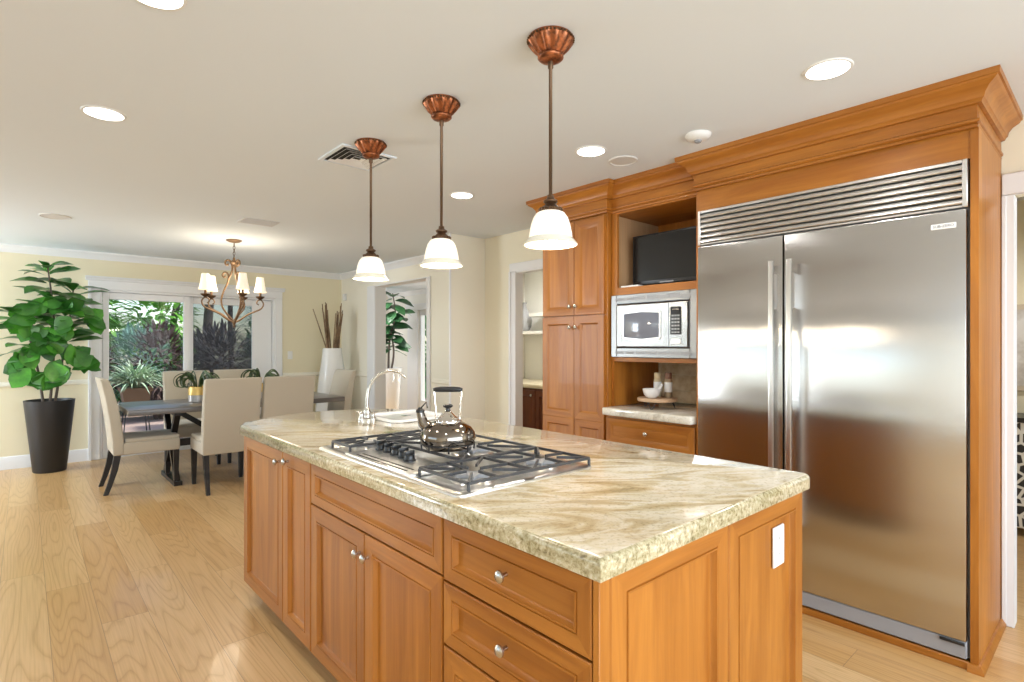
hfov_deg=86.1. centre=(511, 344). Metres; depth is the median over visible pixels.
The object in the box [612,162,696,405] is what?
cabinet
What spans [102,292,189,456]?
door
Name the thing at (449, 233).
trim
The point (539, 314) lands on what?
wall shelf
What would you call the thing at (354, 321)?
wall
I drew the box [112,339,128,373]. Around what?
plant
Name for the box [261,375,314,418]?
dining chair
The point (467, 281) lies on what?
wall
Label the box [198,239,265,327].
chandelier
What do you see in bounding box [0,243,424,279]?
trim
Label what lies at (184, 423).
seat cushion
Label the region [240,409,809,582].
countertop
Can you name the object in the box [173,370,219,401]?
leaf plant
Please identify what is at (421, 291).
trim
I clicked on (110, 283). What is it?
trim
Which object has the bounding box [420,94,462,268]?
pendant light
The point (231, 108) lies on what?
ceiling
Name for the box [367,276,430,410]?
trim
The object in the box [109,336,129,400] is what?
shrub
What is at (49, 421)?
fig tree
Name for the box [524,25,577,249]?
pendant light
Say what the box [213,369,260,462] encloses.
dining chair
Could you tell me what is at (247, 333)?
plant
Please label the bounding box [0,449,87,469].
baseboard
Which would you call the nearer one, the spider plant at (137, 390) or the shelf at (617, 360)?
the shelf at (617, 360)
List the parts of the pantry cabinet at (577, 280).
door, door, crown molding, door, door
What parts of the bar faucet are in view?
lever, lever, spout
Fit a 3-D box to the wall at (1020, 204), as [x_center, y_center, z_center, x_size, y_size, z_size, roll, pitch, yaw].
[4.372,0.129,3.624,0.150,2.432,4.800,0,0,-42]
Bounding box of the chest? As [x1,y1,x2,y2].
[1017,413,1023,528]
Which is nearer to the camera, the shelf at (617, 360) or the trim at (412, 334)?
the shelf at (617, 360)
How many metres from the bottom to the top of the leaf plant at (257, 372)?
0.329 m
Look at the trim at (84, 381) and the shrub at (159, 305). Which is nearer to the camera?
the trim at (84, 381)
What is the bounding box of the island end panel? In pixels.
[728,492,801,681]
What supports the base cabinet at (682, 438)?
on the floor
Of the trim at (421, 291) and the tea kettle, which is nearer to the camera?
the tea kettle
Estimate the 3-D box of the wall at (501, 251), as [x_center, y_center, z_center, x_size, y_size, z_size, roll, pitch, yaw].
[2.071,0.129,3.035,0.070,2.432,6.980,0,0,-42]
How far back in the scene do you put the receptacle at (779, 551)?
1.70 m
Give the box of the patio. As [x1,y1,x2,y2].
[118,398,425,437]
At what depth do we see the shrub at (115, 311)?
11.76 m
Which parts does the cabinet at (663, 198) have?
frame, panel, crown molding, panel, frame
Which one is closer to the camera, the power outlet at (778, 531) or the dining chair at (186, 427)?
the power outlet at (778, 531)
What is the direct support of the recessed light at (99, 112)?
in the ceiling
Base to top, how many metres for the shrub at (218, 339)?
2.008 m
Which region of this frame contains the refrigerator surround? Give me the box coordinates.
[675,64,1022,676]
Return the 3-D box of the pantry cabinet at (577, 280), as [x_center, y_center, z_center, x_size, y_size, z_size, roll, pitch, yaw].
[0.623,0.129,4.089,0.685,2.432,0.787,0,0,-42]
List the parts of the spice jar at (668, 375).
lid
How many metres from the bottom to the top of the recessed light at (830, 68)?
0.006 m
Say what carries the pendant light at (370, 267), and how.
hanging from the ceiling
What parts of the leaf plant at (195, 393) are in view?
pot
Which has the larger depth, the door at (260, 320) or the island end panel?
the door at (260, 320)
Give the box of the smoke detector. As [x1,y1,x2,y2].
[685,130,710,143]
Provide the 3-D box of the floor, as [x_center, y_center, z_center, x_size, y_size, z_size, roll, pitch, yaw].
[-1.423,1.395,4.155,8.600,0.100,13.300,0,0,-42]
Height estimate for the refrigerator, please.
2.078 m
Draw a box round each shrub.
[109,299,130,365]
[109,321,181,414]
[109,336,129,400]
[113,300,202,387]
[116,318,198,418]
[167,321,249,378]
[193,318,250,377]
[233,306,250,364]
[235,335,250,368]
[425,315,425,397]
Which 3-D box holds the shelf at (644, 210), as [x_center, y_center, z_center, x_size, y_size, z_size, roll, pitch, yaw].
[1.100,-0.917,3.662,0.542,0.075,0.619,0,0,-42]
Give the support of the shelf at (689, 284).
attached to the cabinet at (663, 198)
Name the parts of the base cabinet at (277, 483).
door, knob, knob, door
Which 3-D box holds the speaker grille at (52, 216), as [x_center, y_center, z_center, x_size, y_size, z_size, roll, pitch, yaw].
[-3.856,-1.084,4.627,0.194,0.006,0.194,0,0,-42]
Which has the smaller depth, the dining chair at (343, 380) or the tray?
the tray
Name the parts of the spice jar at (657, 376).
lid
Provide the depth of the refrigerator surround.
2.45 m
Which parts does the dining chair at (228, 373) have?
leg, backrest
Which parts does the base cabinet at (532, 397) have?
door, door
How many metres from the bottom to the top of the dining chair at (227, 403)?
1.043 m
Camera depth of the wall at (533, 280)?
6.97 m
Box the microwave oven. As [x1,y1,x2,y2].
[611,289,696,358]
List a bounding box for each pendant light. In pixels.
[352,138,388,280]
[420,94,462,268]
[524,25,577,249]
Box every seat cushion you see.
[123,429,178,442]
[171,418,201,427]
[191,432,200,441]
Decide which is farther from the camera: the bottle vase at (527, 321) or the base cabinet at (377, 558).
the bottle vase at (527, 321)
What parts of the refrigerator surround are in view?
panel, crown molding, panel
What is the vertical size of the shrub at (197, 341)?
2.075 m
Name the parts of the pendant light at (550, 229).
rod, light bulb, lamp shade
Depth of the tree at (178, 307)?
12.32 m
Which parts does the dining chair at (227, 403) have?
leg, seat, leg, backrest, leg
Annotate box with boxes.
[621,285,642,287]
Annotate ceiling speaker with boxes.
[38,213,71,219]
[609,155,637,165]
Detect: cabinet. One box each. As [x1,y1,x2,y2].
[244,436,312,650]
[311,464,445,681]
[444,519,727,681]
[523,388,542,429]
[526,178,643,439]
[606,415,696,454]
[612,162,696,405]
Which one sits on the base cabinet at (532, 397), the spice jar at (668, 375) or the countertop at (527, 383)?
the countertop at (527, 383)
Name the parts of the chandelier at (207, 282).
lamp shade, lamp shade, arm, arm, arm, lamp shade, arm, lamp shade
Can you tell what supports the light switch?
attached to the wall at (301, 335)
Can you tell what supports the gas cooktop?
in the countertop at (635, 505)
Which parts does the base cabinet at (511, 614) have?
drawer, knob, knob, drawer, drawer, panel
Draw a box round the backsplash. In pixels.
[659,362,696,403]
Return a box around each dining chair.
[95,377,179,495]
[162,370,220,464]
[190,377,261,495]
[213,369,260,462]
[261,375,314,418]
[327,369,356,410]
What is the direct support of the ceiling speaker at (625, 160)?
attached to the ceiling
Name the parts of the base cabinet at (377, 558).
door, knob, knob, false drawer, door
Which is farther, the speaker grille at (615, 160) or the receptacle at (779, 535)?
the speaker grille at (615, 160)
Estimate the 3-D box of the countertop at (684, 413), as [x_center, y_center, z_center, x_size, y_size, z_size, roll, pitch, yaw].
[1.058,0.440,3.625,0.652,0.050,0.655,0,0,-42]
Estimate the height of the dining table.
0.760 m
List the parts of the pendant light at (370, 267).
rod, lamp shade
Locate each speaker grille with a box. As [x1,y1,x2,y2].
[41,214,69,218]
[611,157,635,164]
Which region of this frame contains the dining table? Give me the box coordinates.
[117,392,344,485]
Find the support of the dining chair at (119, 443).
on the floor
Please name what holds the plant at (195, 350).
on the patio
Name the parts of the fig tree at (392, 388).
stem, planter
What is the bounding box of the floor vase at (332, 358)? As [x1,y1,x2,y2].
[313,302,343,411]
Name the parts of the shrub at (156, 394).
stem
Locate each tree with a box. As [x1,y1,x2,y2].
[0,260,108,473]
[167,303,180,370]
[201,304,213,369]
[228,305,233,365]
[386,291,414,408]
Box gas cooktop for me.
[319,429,590,497]
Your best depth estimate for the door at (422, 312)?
10.86 m
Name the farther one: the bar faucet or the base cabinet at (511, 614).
the bar faucet
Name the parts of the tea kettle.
spout, handle arm, lid, lid knob, handle arm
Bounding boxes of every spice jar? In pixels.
[654,372,661,396]
[664,372,671,397]
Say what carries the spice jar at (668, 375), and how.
on the tray
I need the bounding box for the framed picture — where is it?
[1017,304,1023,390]
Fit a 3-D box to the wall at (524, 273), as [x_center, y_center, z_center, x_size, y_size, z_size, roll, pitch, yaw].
[0.148,0.129,7.188,2.220,2.432,0.140,0,0,-42]
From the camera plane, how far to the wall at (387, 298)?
11.73 m
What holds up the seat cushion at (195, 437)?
on the dining chair at (227, 403)
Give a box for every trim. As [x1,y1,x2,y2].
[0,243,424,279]
[0,372,448,387]
[85,275,284,460]
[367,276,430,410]
[386,289,425,297]
[405,303,425,408]
[449,233,450,409]
[509,259,542,426]
[1001,171,1023,627]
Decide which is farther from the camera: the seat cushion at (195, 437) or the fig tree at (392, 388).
the fig tree at (392, 388)
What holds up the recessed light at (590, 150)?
in the ceiling
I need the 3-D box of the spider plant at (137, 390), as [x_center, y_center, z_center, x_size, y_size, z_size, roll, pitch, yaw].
[-5.715,0.785,8.372,1.364,1.161,1.232,0,0,-42]
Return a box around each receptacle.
[777,533,781,542]
[777,549,781,558]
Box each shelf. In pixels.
[523,331,542,334]
[529,312,542,316]
[614,357,696,363]
[617,195,695,225]
[617,281,695,294]
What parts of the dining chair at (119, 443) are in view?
leg, backrest, leg, seat, leg, leg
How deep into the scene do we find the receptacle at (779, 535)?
1.70 m
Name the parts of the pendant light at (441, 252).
rod, light bulb, lamp shade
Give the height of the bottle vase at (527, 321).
0.360 m
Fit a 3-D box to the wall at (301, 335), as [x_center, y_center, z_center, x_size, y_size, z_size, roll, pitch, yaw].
[-4.962,0.129,6.461,6.380,2.432,0.150,0,0,-42]
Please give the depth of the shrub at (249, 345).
12.34 m
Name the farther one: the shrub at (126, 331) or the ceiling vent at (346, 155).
the shrub at (126, 331)
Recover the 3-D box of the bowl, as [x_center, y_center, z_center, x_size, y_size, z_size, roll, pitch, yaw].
[0.910,0.298,3.571,0.120,0.094,0.119,0,0,-42]
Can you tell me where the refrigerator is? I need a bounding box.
[698,158,969,658]
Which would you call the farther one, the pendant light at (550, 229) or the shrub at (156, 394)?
the shrub at (156, 394)
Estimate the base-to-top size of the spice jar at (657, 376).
0.160 m
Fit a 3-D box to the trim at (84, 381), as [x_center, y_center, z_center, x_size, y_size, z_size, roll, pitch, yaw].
[-3.787,0.430,5.043,6.250,0.060,3.530,0,0,-42]
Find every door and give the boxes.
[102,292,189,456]
[190,297,270,413]
[420,310,425,409]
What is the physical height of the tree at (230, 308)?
7.422 m
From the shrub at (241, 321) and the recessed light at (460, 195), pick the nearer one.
the recessed light at (460, 195)
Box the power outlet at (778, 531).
[772,523,783,568]
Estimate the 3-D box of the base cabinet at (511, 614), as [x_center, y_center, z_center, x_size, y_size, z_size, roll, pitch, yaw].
[0.214,0.907,1.521,0.656,0.876,0.560,0,0,-42]
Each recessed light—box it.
[80,105,126,121]
[136,0,187,10]
[450,192,473,198]
[575,145,606,156]
[803,57,853,80]
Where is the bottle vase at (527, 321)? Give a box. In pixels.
[523,302,531,330]
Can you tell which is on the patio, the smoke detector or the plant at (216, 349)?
the plant at (216, 349)
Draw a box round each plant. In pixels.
[109,315,123,335]
[109,359,164,432]
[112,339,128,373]
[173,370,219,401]
[193,334,201,367]
[211,349,225,368]
[234,321,250,368]
[241,368,279,397]
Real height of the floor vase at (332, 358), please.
1.957 m
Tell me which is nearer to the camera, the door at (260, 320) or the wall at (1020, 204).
the wall at (1020, 204)
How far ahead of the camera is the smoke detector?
2.80 m
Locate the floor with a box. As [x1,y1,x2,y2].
[0,449,1023,681]
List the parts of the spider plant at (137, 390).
pot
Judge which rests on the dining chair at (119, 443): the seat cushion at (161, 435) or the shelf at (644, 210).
the seat cushion at (161, 435)
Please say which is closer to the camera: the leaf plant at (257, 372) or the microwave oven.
the microwave oven
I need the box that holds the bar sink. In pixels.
[370,409,442,422]
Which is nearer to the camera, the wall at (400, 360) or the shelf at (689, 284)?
the shelf at (689, 284)
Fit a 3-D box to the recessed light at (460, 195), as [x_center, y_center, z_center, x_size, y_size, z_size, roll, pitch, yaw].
[-0.362,-1.084,3.971,0.176,0.006,0.176,0,0,-42]
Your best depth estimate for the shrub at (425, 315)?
14.11 m
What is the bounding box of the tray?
[637,396,677,409]
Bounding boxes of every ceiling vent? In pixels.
[237,217,278,226]
[318,143,396,171]
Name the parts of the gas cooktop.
burner, control panel, burner, burner, burner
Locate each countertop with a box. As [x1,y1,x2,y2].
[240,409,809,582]
[523,378,542,388]
[602,402,696,424]
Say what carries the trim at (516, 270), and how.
attached to the wall at (501, 251)
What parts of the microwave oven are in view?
door, control panel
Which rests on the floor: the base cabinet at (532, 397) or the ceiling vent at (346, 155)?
the base cabinet at (532, 397)
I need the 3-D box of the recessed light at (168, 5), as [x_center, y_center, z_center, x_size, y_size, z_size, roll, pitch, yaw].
[-1.103,-1.084,1.690,0.176,0.006,0.176,0,0,-42]
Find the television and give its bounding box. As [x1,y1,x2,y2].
[633,226,695,284]
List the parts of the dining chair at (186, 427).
seat, backrest, leg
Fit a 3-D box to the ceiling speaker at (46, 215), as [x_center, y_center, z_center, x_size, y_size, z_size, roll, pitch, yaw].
[-3.856,-1.083,4.627,0.220,0.008,0.220,0,0,-42]
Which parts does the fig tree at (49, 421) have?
planter, stem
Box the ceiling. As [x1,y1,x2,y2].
[0,0,1023,292]
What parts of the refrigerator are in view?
door, handle, handle mount, handle, handle mount, door, toe panel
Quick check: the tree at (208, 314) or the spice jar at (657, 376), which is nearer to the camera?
the spice jar at (657, 376)
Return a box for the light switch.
[288,351,292,358]
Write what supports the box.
on the cabinet at (663, 198)
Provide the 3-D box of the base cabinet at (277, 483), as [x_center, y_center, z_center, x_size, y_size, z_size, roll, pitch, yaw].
[-0.906,0.907,2.780,0.656,0.876,0.913,0,0,-42]
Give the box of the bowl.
[642,384,662,397]
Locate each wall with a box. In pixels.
[0,252,340,456]
[341,264,448,412]
[386,295,388,366]
[389,294,425,408]
[451,233,484,419]
[485,115,1023,423]
[523,273,524,378]
[525,271,543,379]
[1017,200,1023,412]
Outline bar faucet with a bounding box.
[356,370,406,419]
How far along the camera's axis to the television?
3.54 m
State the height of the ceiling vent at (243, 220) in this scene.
0.012 m
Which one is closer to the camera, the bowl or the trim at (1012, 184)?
the trim at (1012, 184)
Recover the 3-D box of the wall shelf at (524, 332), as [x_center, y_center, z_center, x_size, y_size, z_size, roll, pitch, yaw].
[0.652,-0.150,6.334,0.298,0.040,1.795,0,0,-42]
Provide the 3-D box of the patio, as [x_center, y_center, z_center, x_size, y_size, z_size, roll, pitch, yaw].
[-7.800,1.415,13.273,22.000,0.100,13.800,0,0,-42]
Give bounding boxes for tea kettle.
[416,386,475,453]
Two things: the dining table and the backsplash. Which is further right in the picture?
the backsplash
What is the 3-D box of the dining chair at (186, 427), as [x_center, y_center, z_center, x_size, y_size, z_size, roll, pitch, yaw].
[-3.649,0.824,6.249,0.484,1.043,0.617,0,0,-42]
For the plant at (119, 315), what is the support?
on the patio
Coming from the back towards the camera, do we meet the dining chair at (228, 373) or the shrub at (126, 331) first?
the shrub at (126, 331)

